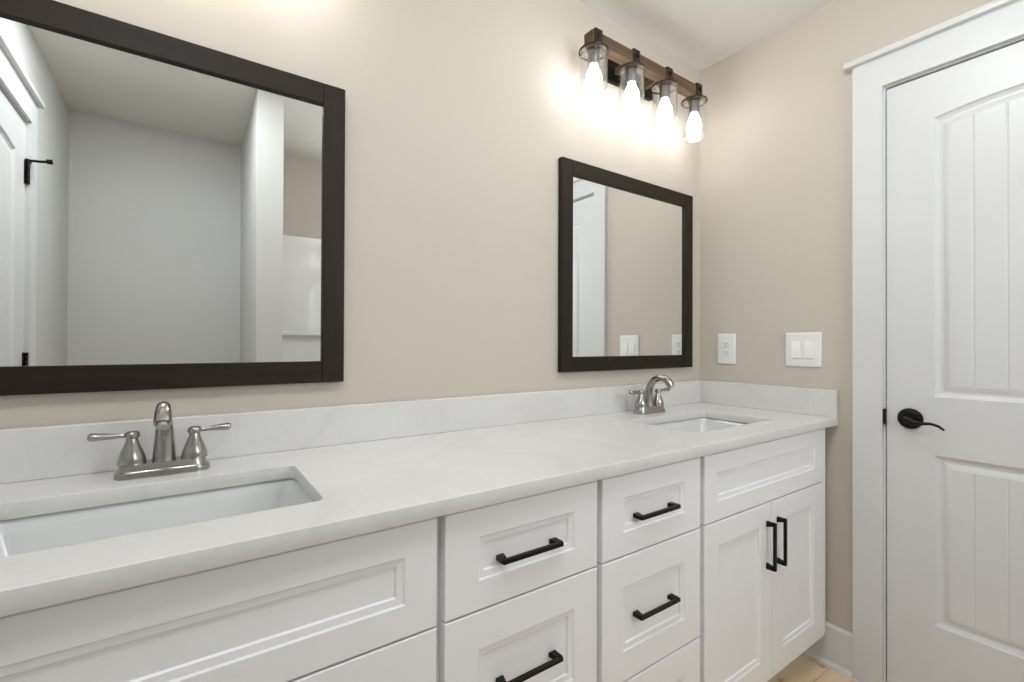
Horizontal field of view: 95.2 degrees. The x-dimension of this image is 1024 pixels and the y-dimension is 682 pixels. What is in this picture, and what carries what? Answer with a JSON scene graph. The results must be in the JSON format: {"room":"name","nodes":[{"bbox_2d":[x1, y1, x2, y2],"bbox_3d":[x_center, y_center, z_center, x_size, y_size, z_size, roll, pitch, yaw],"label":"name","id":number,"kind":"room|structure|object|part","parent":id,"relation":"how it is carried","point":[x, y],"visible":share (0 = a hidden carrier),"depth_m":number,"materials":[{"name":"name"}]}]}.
{"room":"bathroom","nodes":[
{"label":"bathroom","id":0,"kind":"room"},
{"bbox_2d":[0,0,699,428],"bbox_3d":[-0.175,-0.040,1.494,2.678,2.440,0.100,0,0,-35],"label":"wall","id":1,"kind":"structure","parent":0,"point":[461,116],"depth_m":1.41,"materials":[{"name":"beige paint"}]},
{"bbox_2d":[0,0,344,395],"bbox_3d":[-0.763,-0.279,1.009,0.778,0.765,0.021,0,0,-35],"label":"wall mirror","id":2,"kind":"object","parent":1,"relation":"attached to","point":[172,209],"visible":1,"depth_m":1.01,"materials":[{"name":"brown wood"}]},
{"bbox_3d":[-0.764,0.076,1.007,0.670,0.054,0.021,0,0,-35],"label":"frame rail","id":3,"kind":"part","parent":2,"relation":"part of","materials":[{"name":"brown wood"}]},
{"bbox_3d":[-0.761,-0.635,1.011,0.670,0.054,0.021,0,0,-35],"label":"frame rail","id":4,"kind":"part","parent":2,"relation":"part of","materials":[{"name":"brown wood"}]},
{"bbox_2d":[0,380,701,483],"bbox_3d":[-0.141,0.222,1.441,2.474,0.100,0.020,0,0,-35],"label":"backsplash","id":5,"kind":"structure","parent":1,"relation":"attached to","point":[53,451],"depth_m":1.17,"materials":[{"name":"white stone"}]},
{"bbox_2d":[558,156,692,371],"bbox_3d":[0.487,-0.269,1.882,0.774,0.765,0.021,0,0,-35],"label":"wall mirror","id":6,"kind":"object","parent":1,"relation":"attached to","point":[625,243],"visible":1,"depth_m":1.84,"materials":[{"name":"brown wood"}]},
{"bbox_2d":[573,176,683,356],"bbox_3d":[0.486,-0.269,1.884,0.666,0.658,0.006,0,0,-35],"label":"mirror glass","id":7,"kind":"object","parent":6,"relation":"on","point":[628,241],"depth_m":1.86,"materials":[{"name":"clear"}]},
{"bbox_3d":[0.486,0.086,1.880,0.666,0.054,0.021,0,0,-35],"label":"frame rail","id":8,"kind":"part","parent":6,"relation":"part of","materials":[{"name":"brown wood"}]},
{"bbox_3d":[0.488,-0.625,1.884,0.666,0.054,0.021,0,0,-35],"label":"frame rail","id":9,"kind":"part","parent":6,"relation":"part of","materials":[{"name":"brown wood"}]},
{"bbox_2d":[579,27,707,135],"bbox_3d":[0.509,-0.985,1.815,0.691,0.263,0.159,0,0,-35],"label":"vanity light","id":10,"kind":"object","parent":1,"relation":"attached to","point":[625,68],"visible":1,"depth_m":1.79,"materials":[{"name":"brown metal"}]},
{"bbox_3d":[0.284,-0.912,1.626,0.058,0.094,0.058,0,0,-35],"label":"bulb","id":11,"kind":"part","parent":10,"relation":"part of","materials":[{"name":"white glass"}]},
{"bbox_2d":[588,48,599,66],"bbox_3d":[0.284,-0.982,1.626,0.041,0.046,0.041,0,0,-35],"label":"socket","id":12,"kind":"object","parent":10,"relation":"attached to","point":[593,53],"depth_m":1.61,"materials":[{"name":"grey metal"}]},
{"bbox_3d":[0.424,-1.044,1.790,0.024,0.024,0.065,0,0,-35],"label":"arm","id":13,"kind":"part","parent":10,"relation":"part of","materials":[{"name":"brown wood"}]},
{"bbox_2d":[626,68,636,84],"bbox_3d":[0.444,-0.981,1.738,0.041,0.046,0.041,0,0,-35],"label":"socket","id":14,"kind":"object","parent":10,"relation":"attached to","point":[631,73],"depth_m":1.72,"materials":[{"name":"grey metal"}]},
{"bbox_3d":[0.444,-0.911,1.737,0.058,0.094,0.058,0,0,-35],"label":"bulb","id":15,"kind":"part","parent":10,"relation":"part of","materials":[{"name":"white glass"}]},
{"bbox_3d":[0.563,-1.043,1.887,0.024,0.024,0.065,0,0,-35],"label":"arm","id":16,"kind":"part","parent":10,"relation":"part of","materials":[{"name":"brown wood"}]},
{"bbox_2d":[659,85,669,100],"bbox_3d":[0.604,-0.980,1.849,0.041,0.046,0.041,0,0,-35],"label":"socket","id":17,"kind":"object","parent":10,"relation":"attached to","point":[664,90],"depth_m":1.83,"materials":[{"name":"grey metal"}]},
{"bbox_3d":[0.604,-0.910,1.849,0.058,0.094,0.058,0,0,-35],"label":"bulb","id":18,"kind":"part","parent":10,"relation":"part of","materials":[{"name":"white glass"}]},
{"bbox_2d":[689,100,698,114],"bbox_3d":[0.764,-0.979,1.961,0.041,0.046,0.041,0,0,-35],"label":"socket","id":19,"kind":"object","parent":10,"relation":"attached to","point":[693,104],"depth_m":1.95,"materials":[{"name":"grey metal"}]},
{"bbox_3d":[0.764,-0.908,1.960,0.058,0.094,0.058,0,0,-35],"label":"bulb","id":20,"kind":"part","parent":10,"relation":"part of","materials":[{"name":"white glass"}]},
{"bbox_2d":[577,0,833,70],"bbox_3d":[0.494,-1.293,0.550,2.678,0.060,2.420,0,0,-35],"label":"ceiling","id":21,"kind":"structure","parent":0,"point":[700,33],"depth_m":1.83,"materials":[{"name":"white paint"}]},
{"bbox_2d":[767,654,858,681],"bbox_3d":[0.484,1.207,0.535,2.678,0.060,2.420,0,0,-35],"label":"floor","id":22,"kind":"structure","parent":0,"point":[803,668],"depth_m":1.67,"materials":[{"name":"beige wood"}]},
{"bbox_2d":[0,517,436,681],"bbox_3d":[-0.625,0.734,0.767,0.868,0.878,0.564,0,0,-35],"label":"base cabinet","id":23,"kind":"object","parent":22,"relation":"on","point":[363,607],"visible":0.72,"depth_m":0.66,"materials":[{"name":"white paint"}]},
{"bbox_3d":[-0.290,0.765,0.703,0.378,0.544,0.019,0,0,-35],"label":"door","id":24,"kind":"part","parent":23,"relation":"part of","materials":[{"name":"white paint"}]},
{"bbox_2d":[436,481,596,681],"bbox_3d":[-0.113,0.738,1.130,0.385,0.878,0.556,0,0,-35],"label":"base cabinet","id":25,"kind":"object","parent":22,"relation":"on","point":[517,578],"visible":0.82,"depth_m":0.91,"materials":[{"name":"white paint"}]},
{"bbox_3d":[0.018,0.686,0.943,0.385,0.774,0.020,0,0,-35],"label":"frame","id":26,"kind":"part","parent":25,"relation":"part of","materials":[{"name":"white paint"}]},
{"bbox_3d":[0.029,0.638,0.926,0.371,0.285,0.019,0,0,-35],"label":"drawer","id":27,"kind":"part","parent":25,"relation":"part of","materials":[{"name":"white paint"}]},
{"bbox_3d":[0.030,0.399,0.928,0.371,0.186,0.019,0,0,-35],"label":"drawer","id":28,"kind":"part","parent":25,"relation":"part of","materials":[{"name":"white paint"}]},
{"bbox_3d":[0.037,0.641,0.912,0.146,0.010,0.027,0,0,-35],"label":"handle","id":29,"kind":"part","parent":25,"relation":"part of","materials":[{"name":"black metal"}]},
{"bbox_3d":[0.038,0.409,0.914,0.146,0.010,0.027,0,0,-35],"label":"handle","id":30,"kind":"part","parent":25,"relation":"part of","materials":[{"name":"black metal"}]},
{"bbox_2d":[596,457,699,681],"bbox_3d":[0.204,0.741,1.351,0.384,0.878,0.556,0,0,-35],"label":"base cabinet","id":31,"kind":"object","parent":22,"relation":"on","point":[648,566],"visible":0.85,"depth_m":1.13,"materials":[{"name":"white paint"}]},
{"bbox_3d":[0.345,0.641,1.147,0.369,0.285,0.019,0,0,-35],"label":"drawer","id":32,"kind":"part","parent":31,"relation":"part of","materials":[{"name":"white paint"}]},
{"bbox_3d":[0.346,0.401,1.148,0.369,0.186,0.019,0,0,-35],"label":"drawer","id":33,"kind":"part","parent":31,"relation":"part of","materials":[{"name":"white paint"}]},
{"bbox_3d":[0.352,0.644,1.133,0.146,0.010,0.027,0,0,-35],"label":"handle","id":34,"kind":"part","parent":31,"relation":"part of","materials":[{"name":"black metal"}]},
{"bbox_3d":[0.353,0.412,1.134,0.146,0.010,0.027,0,0,-35],"label":"handle","id":35,"kind":"part","parent":31,"relation":"part of","materials":[{"name":"black metal"}]},
{"bbox_3d":[0.344,0.915,1.145,0.369,0.255,0.019,0,0,-35],"label":"drawer","id":36,"kind":"part","parent":31,"relation":"part of","materials":[{"name":"white paint"}]},
{"bbox_2d":[698,428,824,681],"bbox_3d":[0.688,0.745,1.684,0.790,0.878,0.564,0,0,-35],"label":"base cabinet","id":37,"kind":"object","parent":22,"relation":"on","point":[762,527],"visible":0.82,"depth_m":1.42,"materials":[{"name":"white paint"}]},
{"bbox_2d":[0,380,837,616],"bbox_3d":[0.013,0.235,1.221,2.474,0.128,0.557,0,0,-35],"label":"countertop","id":38,"kind":"structure","parent":37,"relation":"on","point":[365,468],"depth_m":0.98,"materials":[{"name":"white stone"}]},
{"bbox_2d":[0,478,312,557],"bbox_3d":[-0.580,0.368,0.771,0.506,0.147,0.329,0,0,-35],"label":"undermount sink","id":39,"kind":"object","parent":38,"relation":"in","point":[23,535],"visible":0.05,"depth_m":0.86,"materials":[{"name":"white ceramic"}]},
{"bbox_2d":[87,401,230,480],"bbox_3d":[-0.681,0.192,0.914,0.231,0.150,0.137,0,0,-35],"label":"bathroom faucet","id":40,"kind":"object","parent":38,"relation":"on","point":[132,461],"visible":1,"depth_m":0.93,"materials":[{"name":"silver metal"}]},
{"bbox_3d":[-0.774,0.182,0.896,0.058,0.015,0.019,0,0,-35],"label":"lever","id":41,"kind":"part","parent":40,"relation":"part of","materials":[{"name":"silver metal"}]},
{"bbox_3d":[-0.746,0.209,0.919,0.047,0.063,0.047,0,0,-35],"label":"handle","id":42,"kind":"part","parent":40,"relation":"part of","materials":[{"name":"silver metal"}]},
{"bbox_3d":[-0.681,0.180,0.914,0.041,0.126,0.133,0,0,-35],"label":"spout","id":43,"kind":"part","parent":40,"relation":"part of","materials":[{"name":"silver metal"}]},
{"bbox_3d":[-0.663,0.209,0.977,0.047,0.063,0.047,0,0,-35],"label":"handle","id":44,"kind":"part","parent":40,"relation":"part of","materials":[{"name":"silver metal"}]},
{"bbox_3d":[-0.632,0.183,0.995,0.058,0.015,0.019,0,0,-35],"label":"lever","id":45,"kind":"part","parent":40,"relation":"part of","materials":[{"name":"silver metal"}]},
{"bbox_2d":[629,375,674,414],"bbox_3d":[0.556,0.202,1.777,0.231,0.150,0.137,0,0,-35],"label":"bathroom faucet","id":46,"kind":"object","parent":38,"relation":"on","point":[644,404],"visible":1,"depth_m":1.78,"materials":[{"name":"silver metal"}]},
{"bbox_3d":[0.463,0.192,1.760,0.058,0.015,0.019,0,0,-35],"label":"lever","id":47,"kind":"part","parent":46,"relation":"part of","materials":[{"name":"silver metal"}]},
{"bbox_3d":[0.491,0.219,1.782,0.047,0.063,0.047,0,0,-35],"label":"handle","id":48,"kind":"part","parent":46,"relation":"part of","materials":[{"name":"silver metal"}]},
{"bbox_3d":[0.574,0.219,1.841,0.047,0.063,0.047,0,0,-35],"label":"handle","id":49,"kind":"part","parent":46,"relation":"part of","materials":[{"name":"silver metal"}]},
{"bbox_3d":[0.557,0.190,1.777,0.041,0.126,0.133,0,0,-35],"label":"spout","id":50,"kind":"part","parent":46,"relation":"part of","materials":[{"name":"silver metal"}]},
{"bbox_2d":[652,417,747,432],"bbox_3d":[0.661,0.378,1.638,0.506,0.147,0.329,0,0,-35],"label":"undermount sink","id":51,"kind":"object","parent":38,"relation":"in","point":[702,424],"visible":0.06,"depth_m":1.83,"materials":[{"name":"white ceramic"}]},
{"bbox_3d":[0.658,0.773,1.365,0.358,0.544,0.019,0,0,-35],"label":"door","id":52,"kind":"part","parent":37,"relation":"part of","materials":[{"name":"white paint"}]},
{"bbox_3d":[0.795,0.629,1.432,0.010,0.146,0.028,0,0,-35],"label":"handle","id":53,"kind":"part","parent":37,"relation":"part of","materials":[{"name":"black metal"}]},
{"bbox_3d":[0.848,0.629,1.469,0.010,0.146,0.028,0,0,-35],"label":"handle","id":54,"kind":"part","parent":37,"relation":"part of","materials":[{"name":"black metal"}]},
{"bbox_3d":[0.817,0.692,1.500,0.790,0.774,0.020,0,0,-35],"label":"frame","id":55,"kind":"part","parent":37,"relation":"part of","materials":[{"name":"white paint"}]},
{"bbox_3d":[0.954,0.775,1.572,0.358,0.544,0.019,0,0,-35],"label":"door","id":56,"kind":"part","parent":37,"relation":"part of","materials":[{"name":"white paint"}]},
{"bbox_2d":[700,0,993,632],"bbox_3d":[1.546,-0.034,1.280,0.100,2.440,2.220,0,0,-35],"label":"wall","id":57,"kind":"structure","parent":0,"point":[776,117],"depth_m":1.83,"materials":[{"name":"beige paint"}]},
{"bbox_2d":[717,334,735,363],"bbox_3d":[0.939,0.034,2.051,0.009,0.132,0.083,0,0,-35],"label":"wall outlet","id":58,"kind":"object","parent":57,"relation":"attached to","point":[726,343],"visible":1,"depth_m":2.05,"materials":[{"name":"white plastic"}]},
{"bbox_2d":[722,341,728,347],"bbox_3d":[0.937,0.015,2.050,0.003,0.029,0.033,0,0,-35],"label":"receptacle","id":59,"kind":"object","parent":58,"relation":"attached to","point":[725,344],"depth_m":2.05,"materials":[{"name":"white plastic"}]},
{"bbox_2d":[722,350,728,356],"bbox_3d":[0.936,0.054,2.049,0.003,0.029,0.033,0,0,-35],"label":"receptacle","id":60,"kind":"object","parent":58,"relation":"attached to","point":[725,353],"depth_m":2.05,"materials":[{"name":"white plastic"}]},
{"bbox_2d":[786,332,821,367],"bbox_3d":[1.116,0.033,1.796,0.012,0.132,0.127,0,0,-35],"label":"light switch","id":61,"kind":"object","parent":57,"relation":"attached to","point":[802,349],"visible":1,"depth_m":1.79,"materials":[{"name":"white plastic"}]},
{"bbox_2d":[802,621,852,678],"bbox_3d":[1.029,1.112,1.898,0.026,0.150,0.608,0,0,-35],"label":"baseboard","id":62,"kind":"structure","parent":57,"relation":"attached to","point":[834,650],"depth_m":1.69,"materials":[{"name":"white paint"}]},
{"bbox_2d":[844,0,1023,681],"bbox_3d":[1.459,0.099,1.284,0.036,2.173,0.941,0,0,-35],"label":"trim","id":63,"kind":"structure","parent":57,"relation":"attached to","point":[995,23],"depth_m":1.60,"materials":[{"name":"white paint"}]},
{"bbox_2d":[883,41,1023,681],"bbox_3d":[1.462,0.160,1.290,0.095,2.030,0.719,0,0,-35],"label":"door","id":64,"kind":"structure","parent":57,"relation":"in","point":[953,416],"depth_m":1.44,"materials":[{"name":"white paint"}]},
{"bbox_3d":[1.264,0.255,1.586,0.014,0.052,0.008,0,0,-35],"label":"strike plate","id":65,"kind":"part","parent":64,"relation":"part of","materials":[{"name":"brown metal"}]},
{"bbox_3d":[1.292,0.254,1.523,0.034,0.068,0.068,0,0,-35],"label":"handle","id":66,"kind":"part","parent":64,"relation":"part of","materials":[{"name":"brown metal"}]},
{"bbox_3d":[1.292,0.260,1.471,0.026,0.034,0.107,0,0,-35],"label":"lever","id":67,"kind":"part","parent":64,"relation":"part of","materials":[{"name":"brown metal"}]}
]}

